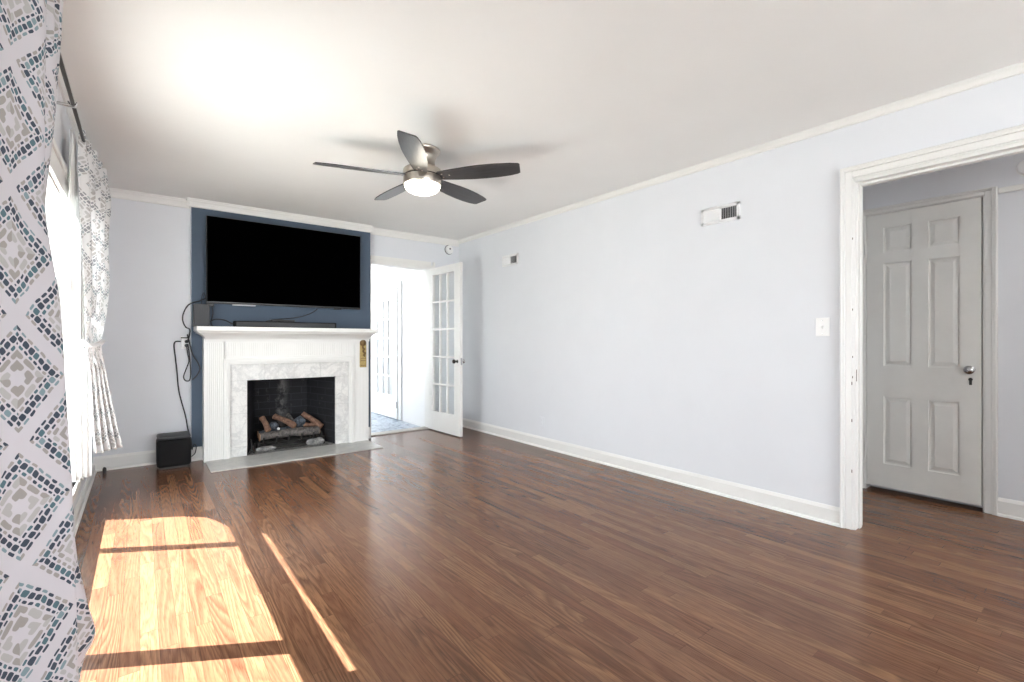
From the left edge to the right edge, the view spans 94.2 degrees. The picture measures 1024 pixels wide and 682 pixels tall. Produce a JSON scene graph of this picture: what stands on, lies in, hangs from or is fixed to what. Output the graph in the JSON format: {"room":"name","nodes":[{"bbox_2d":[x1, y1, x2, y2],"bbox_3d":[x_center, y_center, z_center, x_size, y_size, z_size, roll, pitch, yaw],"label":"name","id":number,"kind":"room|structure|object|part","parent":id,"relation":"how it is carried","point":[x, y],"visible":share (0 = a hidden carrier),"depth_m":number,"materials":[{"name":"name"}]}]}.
{"room":"living room","nodes":[
{"label":"living room","id":0,"kind":"room"},
{"bbox_2d":[49,86,92,509],"bbox_3d":[-1.216,-0.105,0.922,0.140,2.450,8.150,0,0,-38],"label":"wall","id":1,"kind":"structure","parent":0,"point":[62,126],"depth_m":2.56,"materials":[{"name":"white paint"}]},
{"bbox_2d":[46,137,83,502],"bbox_3d":[-1.956,0.040,1.892,0.167,1.840,3.130,0,0,-38],"label":"window","id":2,"kind":"structure","parent":1,"relation":"in","point":[55,204],"depth_m":3.00,"materials":[{"name":"white glass"}]},
{"bbox_3d":[-1.990,0.075,1.865,0.040,1.650,2.870,0,0,-38],"label":"sash frame","id":3,"kind":"part","parent":2,"relation":"part of","materials":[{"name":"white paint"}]},
{"bbox_3d":[-1.986,-0.307,1.868,0.050,0.155,2.870,0,0,-38],"label":"transom rail","id":4,"kind":"part","parent":2,"relation":"part of","materials":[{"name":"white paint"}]},
{"bbox_3d":[-1.962,0.930,1.887,0.152,0.060,3.130,0,0,-38],"label":"sill","id":5,"kind":"part","parent":2,"relation":"part of","materials":[{"name":"white paint"}]},
{"bbox_2d":[58,48,81,144],"bbox_3d":[-1.109,-1.301,0.929,0.036,0.058,8.030,0,0,-38],"label":"crown molding","id":6,"kind":"structure","parent":1,"relation":"attached to","point":[61,84],"depth_m":2.55,"materials":[{"name":"white paint"}]},
{"bbox_2d":[56,52,87,150],"bbox_3d":[-1.788,-1.040,1.855,0.107,0.119,4.025,0,0,-38],"label":"curtain rod","id":7,"kind":"object","parent":1,"relation":"attached to","point":[73,104],"visible":0.3,"depth_m":2.08,"materials":[{"name":"brown metal"}]},
{"bbox_2d":[0,0,94,681],"bbox_3d":[-1.080,-0.055,1.044,0.165,2.310,1.425,0,0,-36],"label":"curtain","id":8,"kind":"object","parent":7,"relation":"hanging from","point":[47,627],"visible":1,"depth_m":1.19,"materials":[{"name":"fabric"}]},
{"bbox_2d":[65,129,91,480],"bbox_3d":[-2.512,-0.105,2.727,0.110,1.962,0.798,0,0,-38],"label":"sheer curtain","id":9,"kind":"object","parent":7,"relation":"hanging from","point":[79,399],"visible":0.97,"depth_m":2.97,"materials":[{"name":"white fabric"}]},
{"bbox_2d":[78,129,122,453],"bbox_3d":[-2.528,-0.190,2.867,0.138,1.862,0.912,0,0,-29],"label":"curtain","id":10,"kind":"object","parent":7,"relation":"hanging from","point":[94,192],"visible":0.98,"depth_m":2.88,"materials":[{"name":"fabric"}]},
{"bbox_2d":[74,463,96,535],"bbox_3d":[-1.112,1.083,0.926,0.028,0.075,8.030,0,0,-38],"label":"baseboard","id":11,"kind":"structure","parent":1,"relation":"attached to","point":[80,506],"depth_m":3.24,"materials":[{"name":"white paint"}]},
{"bbox_2d":[93,198,458,456],"bbox_3d":[-2.143,-0.105,5.293,3.780,2.450,0.120,0,0,-38],"label":"wall","id":12,"kind":"structure","parent":0,"point":[149,243],"depth_m":4.34,"materials":[{"name":"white paint"}]},
{"bbox_2d":[181,336,188,348],"bbox_3d":[-3.063,0.015,4.462,0.068,0.120,0.055,0,0,-38],"label":"wall outlet","id":13,"kind":"object","parent":12,"relation":"attached to","point":[184,341],"visible":0.8,"depth_m":4.46,"materials":[{"name":"white plastic"}]},
{"bbox_2d":[173,341,191,448],"bbox_3d":[-3.047,0.499,4.429,0.176,1.004,0.061,0,0,1],"label":"power cord","id":14,"kind":"object","parent":13,"relation":"hanging from","point":[175,341],"visible":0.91,"depth_m":4.42,"materials":[{"name":"black rubber"}]},
{"bbox_2d":[183,344,190,381],"bbox_3d":[-3.020,0.203,4.439,0.090,0.351,0.042,0,0,18],"label":"power cord","id":15,"kind":"object","parent":13,"relation":"hanging from","point":[187,349],"visible":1,"depth_m":4.43,"materials":[{"name":"black rubber"}]},
{"bbox_2d":[187,334,200,379],"bbox_3d":[-2.979,0.150,4.434,0.119,0.428,0.066,0,0,-8],"label":"power cord","id":16,"kind":"object","parent":13,"relation":"hanging from","point":[187,334],"visible":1,"depth_m":4.44,"materials":[{"name":"black rubber"}]},
{"bbox_2d":[182,298,205,339],"bbox_3d":[-2.956,-0.208,4.447,0.204,0.424,0.074,0,0,-6],"label":"power cord","id":17,"kind":"object","parent":13,"relation":"attached to","point":[204,298],"visible":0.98,"depth_m":4.42,"materials":[{"name":"black rubber"}]},
{"bbox_2d":[92,427,370,471],"bbox_3d":[-2.121,1.058,5.166,3.660,0.125,0.108,0,0,-38],"label":"baseboard","id":18,"kind":"structure","parent":12,"relation":"attached to","point":[135,459],"depth_m":4.22,"materials":[{"name":"white paint"}]},
{"bbox_2d":[370,255,434,427],"bbox_3d":[-1.375,0.058,5.886,0.878,2.125,0.152,0,0,-38],"label":"door frame","id":19,"kind":"structure","parent":12,"relation":"attached to","point":[380,261],"depth_m":6.03,"materials":[{"name":"white paint"}]},
{"bbox_2d":[429,262,464,436],"bbox_3d":[-0.816,0.098,5.783,0.162,2.020,0.717,0,0,-40],"label":"door","id":20,"kind":"structure","parent":12,"relation":"in","point":[452,424],"depth_m":5.72,"materials":[{"name":"white paint"}]},
{"bbox_2d":[445,245,452,254],"bbox_3d":[-0.818,-1.195,6.227,0.123,0.123,0.039,0,0,-38],"label":"smoke detector","id":21,"kind":"object","parent":12,"relation":"attached to","point":[448,249],"visible":1,"depth_m":6.21,"materials":[{"name":"white plastic"}]},
{"bbox_2d":[190,207,369,446],"bbox_3d":[-2.344,-0.105,5.009,1.725,2.450,0.080,0,0,-38],"label":"wall","id":22,"kind":"structure","parent":0,"point":[343,318],"depth_m":4.65,"materials":[{"name":"blue paint"}]},
{"bbox_2d":[206,215,360,309],"bbox_3d":[-2.303,-0.750,4.926,1.463,0.849,0.098,0,0,-38],"label":"television","id":23,"kind":"object","parent":22,"relation":"attached to","point":[249,263],"visible":0.94,"depth_m":4.82,"materials":[{"name":"black plastic"}]},
{"bbox_2d":[267,309,317,320],"bbox_3d":[-2.349,-0.239,4.867,0.694,0.214,0.045,0,0,-39],"label":"cable","id":24,"kind":"object","parent":23,"relation":"hanging from","point":[316,309],"visible":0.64,"depth_m":4.96,"materials":[{"name":"black rubber"}]},
{"bbox_2d":[109,187,458,246],"bbox_3d":[-2.118,-1.291,5.162,3.660,0.078,0.116,0,0,-38],"label":"crown molding","id":25,"kind":"structure","parent":22,"relation":"attached to","point":[189,202],"depth_m":4.82,"materials":[{"name":"white paint"}]},
{"bbox_2d":[371,412,419,432],"bbox_3d":[-2.552,1.295,7.366,1.550,0.150,3.850,0,0,-38],"label":"floor","id":26,"kind":"structure","parent":0,"point":[379,423],"depth_m":6.96,"materials":[{"name":"grey tile"}]},
{"bbox_2d":[371,426,429,435],"bbox_3d":[-1.394,1.164,5.885,0.790,0.112,0.150,0,0,-38],"label":"threshold","id":27,"kind":"object","parent":26,"relation":"on","point":[424,427],"visible":0.18,"depth_m":5.86,"materials":[{"name":"white wood"}]},
{"bbox_2d":[371,267,424,426],"bbox_3d":[-2.031,-0.005,7.836,0.150,2.450,3.750,0,0,-38],"label":"wall","id":28,"kind":"structure","parent":0,"point":[413,281],"depth_m":7.01,"materials":[{"name":"white paint"}]},
{"bbox_2d":[371,281,401,419],"bbox_3d":[-2.085,0.145,7.699,0.100,2.120,1.200,0,0,-38],"label":"door","id":29,"kind":"structure","parent":28,"relation":"in","point":[386,306],"depth_m":7.62,"materials":[{"name":"white paint"}]},
{"bbox_3d":[-2.044,0.105,7.724,0.003,1.500,0.630,0,0,-38],"label":"pane","id":30,"kind":"part","parent":29,"relation":"part of","materials":[{"name":"clear glass"}]},
{"bbox_2d":[61,0,1023,239],"bbox_3d":[0.694,-1.390,2.351,4.910,0.120,8.250,0,0,-38],"label":"ceiling","id":31,"kind":"structure","parent":0,"point":[236,102],"depth_m":2.47,"materials":[{"name":"paint"}]},
{"bbox_2d":[313,130,519,203],"bbox_3d":[-0.657,-1.176,3.360,1.354,0.308,1.303,0,0,-38],"label":"ceiling fan","id":32,"kind":"object","parent":31,"relation":"hanging from","point":[421,177],"visible":1,"depth_m":3.21,"materials":[{"name":"silver metal"}]},
{"bbox_3d":[-0.997,-1.142,3.165,0.605,0.007,0.154,0,13,-22],"label":"blade","id":33,"kind":"part","parent":32,"relation":"part of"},
{"bbox_3d":[-0.883,-1.142,3.624,0.154,0.007,0.605,-17,11,-39],"label":"blade","id":34,"kind":"part","parent":32,"relation":"part of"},
{"bbox_3d":[-0.596,-1.142,2.914,0.154,0.007,0.605,13,-1,-4],"label":"blade","id":35,"kind":"part","parent":32,"relation":"part of","materials":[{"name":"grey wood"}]},
{"bbox_2d":[404,179,439,195],"bbox_3d":[-0.624,-1.056,3.316,0.248,0.068,0.248,0,0,-38],"label":"diffuser","id":36,"kind":"object","parent":32,"relation":"attached to","point":[419,187],"depth_m":3.24,"materials":[{"name":"white glass"}]},
{"bbox_3d":[-0.411,-1.142,3.657,0.154,0.007,0.605,-15,-8,31],"label":"blade","id":37,"kind":"part","parent":32,"relation":"part of","materials":[{"name":"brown wood"}]},
{"bbox_3d":[-0.234,-1.142,3.219,0.605,0.007,0.154,0,-13,14],"label":"blade","id":38,"kind":"part","parent":32,"relation":"part of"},
{"bbox_2d":[75,427,1023,681],"bbox_3d":[0.725,1.170,2.312,4.910,0.100,8.150,0,0,-38],"label":"floor","id":39,"kind":"structure","parent":0,"point":[428,555],"depth_m":2.22,"materials":[{"name":"brown wood"}]},
{"bbox_2d":[102,467,106,473],"bbox_3d":[-3.470,1.094,4.057,0.026,0.052,0.124,0,0,-38],"label":"door stop","id":40,"kind":"object","parent":39,"relation":"on","point":[104,470],"visible":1,"depth_m":4.01,"materials":[{"name":"black rubber"}]},
{"bbox_2d":[156,431,190,470],"bbox_3d":[-3.024,0.975,4.255,0.249,0.290,0.230,0,0,-38],"label":"subwoofer","id":41,"kind":"object","parent":39,"relation":"on","point":[173,449],"visible":1,"depth_m":4.17,"materials":[{"name":"fabric"}]},
{"bbox_2d":[193,326,382,472],"bbox_3d":[-2.319,0.499,4.954,1.658,1.262,1.138,0,0,-38],"label":"fireplace","id":42,"kind":"object","parent":39,"relation":"on","point":[249,374],"depth_m":4.86,"materials":[{"name":"white paint"}]},
{"bbox_2d":[193,303,209,326],"bbox_3d":[-2.890,-0.238,4.427,0.124,0.210,0.135,0,0,-38],"label":"speaker","id":43,"kind":"object","parent":42,"relation":"on","point":[201,312],"visible":0.86,"depth_m":4.37,"materials":[{"name":"grey plastic"}]},
{"bbox_2d":[256,445,276,451],"bbox_3d":[-2.466,1.080,4.773,0.189,0.052,0.044,0,0,-38],"label":"clump","id":44,"kind":"object","parent":42,"relation":"on","point":[271,447],"visible":1,"depth_m":4.76,"materials":[{"name":"grey stone"}]},
{"bbox_2d":[257,426,311,437],"bbox_3d":[-2.412,0.966,5.133,0.590,0.102,0.095,0,0,-38],"label":"log","id":45,"kind":"object","parent":42,"relation":"on","point":[287,427],"visible":0.16,"depth_m":5.03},
{"bbox_2d":[286,413,293,420],"bbox_3d":[-2.386,0.837,5.128,0.137,0.112,0.044,0,0,32],"label":"charred ember","id":46,"kind":"object","parent":45,"relation":"on","point":[288,415],"visible":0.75,"depth_m":5.12},
{"bbox_2d":[233,321,335,327],"bbox_3d":[-2.272,-0.163,4.819,0.955,0.058,0.077,0,0,-38],"label":"soundbar","id":47,"kind":"object","parent":42,"relation":"on","point":[235,323],"visible":0.91,"depth_m":4.76,"materials":[{"name":"plastic"}]},
{"bbox_2d":[270,319,294,321],"bbox_3d":[-2.309,-0.203,4.789,0.220,0.022,0.060,0,0,-38],"label":"box","id":48,"kind":"object","parent":47,"relation":"on","point":[271,320],"visible":0.96,"depth_m":4.75,"materials":[{"name":"black plastic"}]},
{"bbox_2d":[193,326,377,341],"bbox_3d":[-2.229,-0.064,4.840,1.658,0.137,0.328,0,0,-38],"label":"mantel shelf","id":49,"kind":"object","parent":42,"relation":"attached to","point":[208,333],"depth_m":4.69,"materials":[{"name":"white paint"}]},
{"bbox_2d":[258,426,319,440],"bbox_3d":[-2.330,0.966,5.004,0.590,0.100,0.093,0,0,-40],"label":"log","id":50,"kind":"object","parent":42,"relation":"on","point":[297,431],"visible":0.97,"depth_m":4.97,"materials":[{"name":"wood"}]},
{"bbox_2d":[259,416,270,431],"bbox_3d":[-2.537,0.854,4.897,0.153,0.164,0.063,0,0,30],"label":"log","id":51,"kind":"object","parent":50,"relation":"on","point":[267,428],"visible":1,"depth_m":4.88,"materials":[{"name":"brown wood"}]},
{"bbox_2d":[269,422,278,429],"bbox_3d":[-2.492,0.888,4.964,0.091,0.087,0.084,0,0,-10],"label":"charred ember","id":52,"kind":"object","parent":50,"relation":"on","point":[273,425],"visible":0.86,"depth_m":4.95},
{"bbox_2d":[272,414,296,427],"bbox_3d":[-2.408,0.847,5.041,0.253,0.155,0.069,0,0,8],"label":"log","id":53,"kind":"object","parent":50,"relation":"on","point":[290,423],"visible":1,"depth_m":5.02,"materials":[{"name":"brown wood"}]},
{"bbox_2d":[301,412,323,428],"bbox_3d":[-2.189,0.866,5.212,0.247,0.189,0.069,0,0,1],"label":"log","id":54,"kind":"object","parent":50,"relation":"on","point":[310,418],"visible":0.94,"depth_m":5.19,"materials":[{"name":"brown wood"}]},
{"bbox_2d":[303,422,314,426],"bbox_3d":[-2.187,0.911,5.202,0.174,0.063,0.050,0,0,-34],"label":"log","id":55,"kind":"object","parent":54,"relation":"on","point":[306,424],"visible":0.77,"depth_m":5.17,"materials":[{"name":"brown wood"}]},
{"bbox_2d":[294,416,304,426],"bbox_3d":[-2.295,0.869,5.131,0.115,0.129,0.087,0,0,-38],"label":"charred ember","id":56,"kind":"object","parent":55,"relation":"on","point":[300,421],"visible":0.84,"depth_m":5.10},
{"bbox_3d":[-2.394,1.043,5.109,0.580,0.018,0.018,0,0,-38],"label":"rail","id":57,"kind":"part","parent":42,"relation":"part of","materials":[{"name":"metal"}]},
{"bbox_3d":[-2.228,0.644,4.861,1.239,0.951,0.056,0,0,-38],"label":"moulding","id":58,"kind":"part","parent":42,"relation":"part of","materials":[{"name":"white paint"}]},
{"bbox_3d":[-2.362,1.039,5.068,0.660,0.138,0.303,0,0,-38],"label":"fire grate","id":59,"kind":"part","parent":42,"relation":"part of","materials":[{"name":"black metal"}]},
{"bbox_3d":[-2.299,1.032,4.987,0.660,0.018,0.018,0,0,-38],"label":"rail","id":60,"kind":"part","parent":42,"relation":"part of","materials":[{"name":"metal"}]},
{"bbox_2d":[274,441,324,449],"bbox_3d":[-2.283,1.094,4.968,0.640,0.028,0.020,0,0,-38],"label":"pan","id":61,"kind":"object","parent":42,"relation":"on","point":[300,444],"visible":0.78,"depth_m":4.95,"materials":[{"name":"metal"}]},
{"bbox_2d":[306,437,324,444],"bbox_3d":[-2.092,1.070,5.064,0.189,0.087,0.043,0,0,-38],"label":"clump","id":62,"kind":"object","parent":42,"relation":"on","point":[319,440],"visible":1,"depth_m":5.05,"materials":[{"name":"grey stone"}]},
{"bbox_2d":[360,340,365,366],"bbox_3d":[-1.651,0.138,5.286,0.076,0.308,0.032,0,0,-38],"label":"brass plaque","id":63,"kind":"object","parent":42,"relation":"attached to","point":[362,342],"visible":1,"depth_m":5.28,"materials":[{"name":"brown metal"}]},
{"bbox_2d":[459,73,1023,507],"bbox_3d":[1.808,-0.105,3.208,0.120,2.450,8.030,0,0,-38],"label":"wall","id":64,"kind":"structure","parent":0,"point":[638,329],"depth_m":3.61,"materials":[{"name":"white paint"}]},
{"bbox_2d":[502,253,517,266],"bbox_3d":[-0.022,-0.924,5.442,0.012,0.124,0.292,0,0,-38],"label":"air vent","id":65,"kind":"object","parent":64,"relation":"in","point":[508,260],"visible":1,"depth_m":5.43,"materials":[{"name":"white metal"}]},
{"bbox_2d":[463,418,839,526],"bbox_3d":[0.628,1.065,4.598,0.028,0.110,4.388,0,0,-38],"label":"baseboard","id":66,"kind":"structure","parent":64,"relation":"attached to","point":[819,512],"depth_m":3.68,"materials":[{"name":"white paint"}]},
{"bbox_2d":[701,201,739,226],"bbox_3d":[1.518,-0.924,3.472,0.012,0.124,0.292,0,0,-38],"label":"air vent","id":67,"kind":"object","parent":64,"relation":"in","point":[731,211],"visible":1,"depth_m":3.46,"materials":[{"name":"white metal"}]},
{"bbox_2d":[458,61,1023,243],"bbox_3d":[1.749,-1.308,3.163,0.028,0.045,8.030,0,0,-38],"label":"crown molding","id":68,"kind":"structure","parent":64,"relation":"attached to","point":[1016,69],"depth_m":3.03,"materials":[{"name":"white paint"}]},
{"bbox_2d":[816,318,829,335],"bbox_3d":[1.923,-0.087,2.950,0.016,0.114,0.076,0,0,-38],"label":"light switch","id":69,"kind":"object","parent":64,"relation":"attached to","point":[822,324],"visible":1,"depth_m":2.95,"materials":[{"name":"white plastic"}]},
{"bbox_2d":[840,124,1023,529],"bbox_3d":[2.486,0.031,2.338,0.183,2.178,1.524,0,0,-38],"label":"door frame","id":70,"kind":"structure","parent":64,"relation":"attached to","point":[1008,141],"depth_m":2.83,"materials":[{"name":"white paint"}]},
{"bbox_2d":[863,153,1023,507],"bbox_3d":[3.540,-0.105,2.640,0.130,2.450,5.000,0,0,-38],"label":"wall","id":71,"kind":"structure","parent":0,"point":[1001,172],"depth_m":3.04,"materials":[{"name":"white paint"}]},
{"bbox_2d":[863,186,997,515],"bbox_3d":[2.899,0.064,3.376,0.174,2.113,0.776,0,0,-38],"label":"door","id":72,"kind":"structure","parent":71,"relation":"in","point":[930,266],"depth_m":3.32,"materials":[{"name":"paint"}]},
{"bbox_3d":[3.017,0.190,3.139,0.068,0.056,0.056,0,0,-38],"label":"knob","id":73,"kind":"part","parent":72,"relation":"part of","materials":[{"name":"silver metal"}]},
{"bbox_2d":[997,497,1023,520],"bbox_3d":[3.478,1.062,2.591,0.028,0.115,5.000,0,0,-38],"label":"baseboard","id":74,"kind":"structure","parent":71,"relation":"attached to","point":[1007,508],"depth_m":3.00,"materials":[{"name":"white paint"}]},
{"bbox_2d":[998,184,1023,193],"bbox_3d":[4.071,-0.963,1.841,0.018,0.035,3.087,0,0,-38],"label":"rail","id":75,"kind":"object","parent":71,"relation":"attached to","point":[1020,186],"visible":1,"depth_m":3.01,"materials":[{"name":"white paint"}]},
{"bbox_2d":[1016,160,1023,175],"bbox_3d":[3.195,-1.080,2.944,0.039,0.110,0.110,0,0,-38],"label":"smoke detector","id":76,"kind":"object","parent":71,"relation":"attached to","point":[1020,167],"visible":1,"depth_m":2.96,"materials":[{"name":"white plastic"}]}
]}

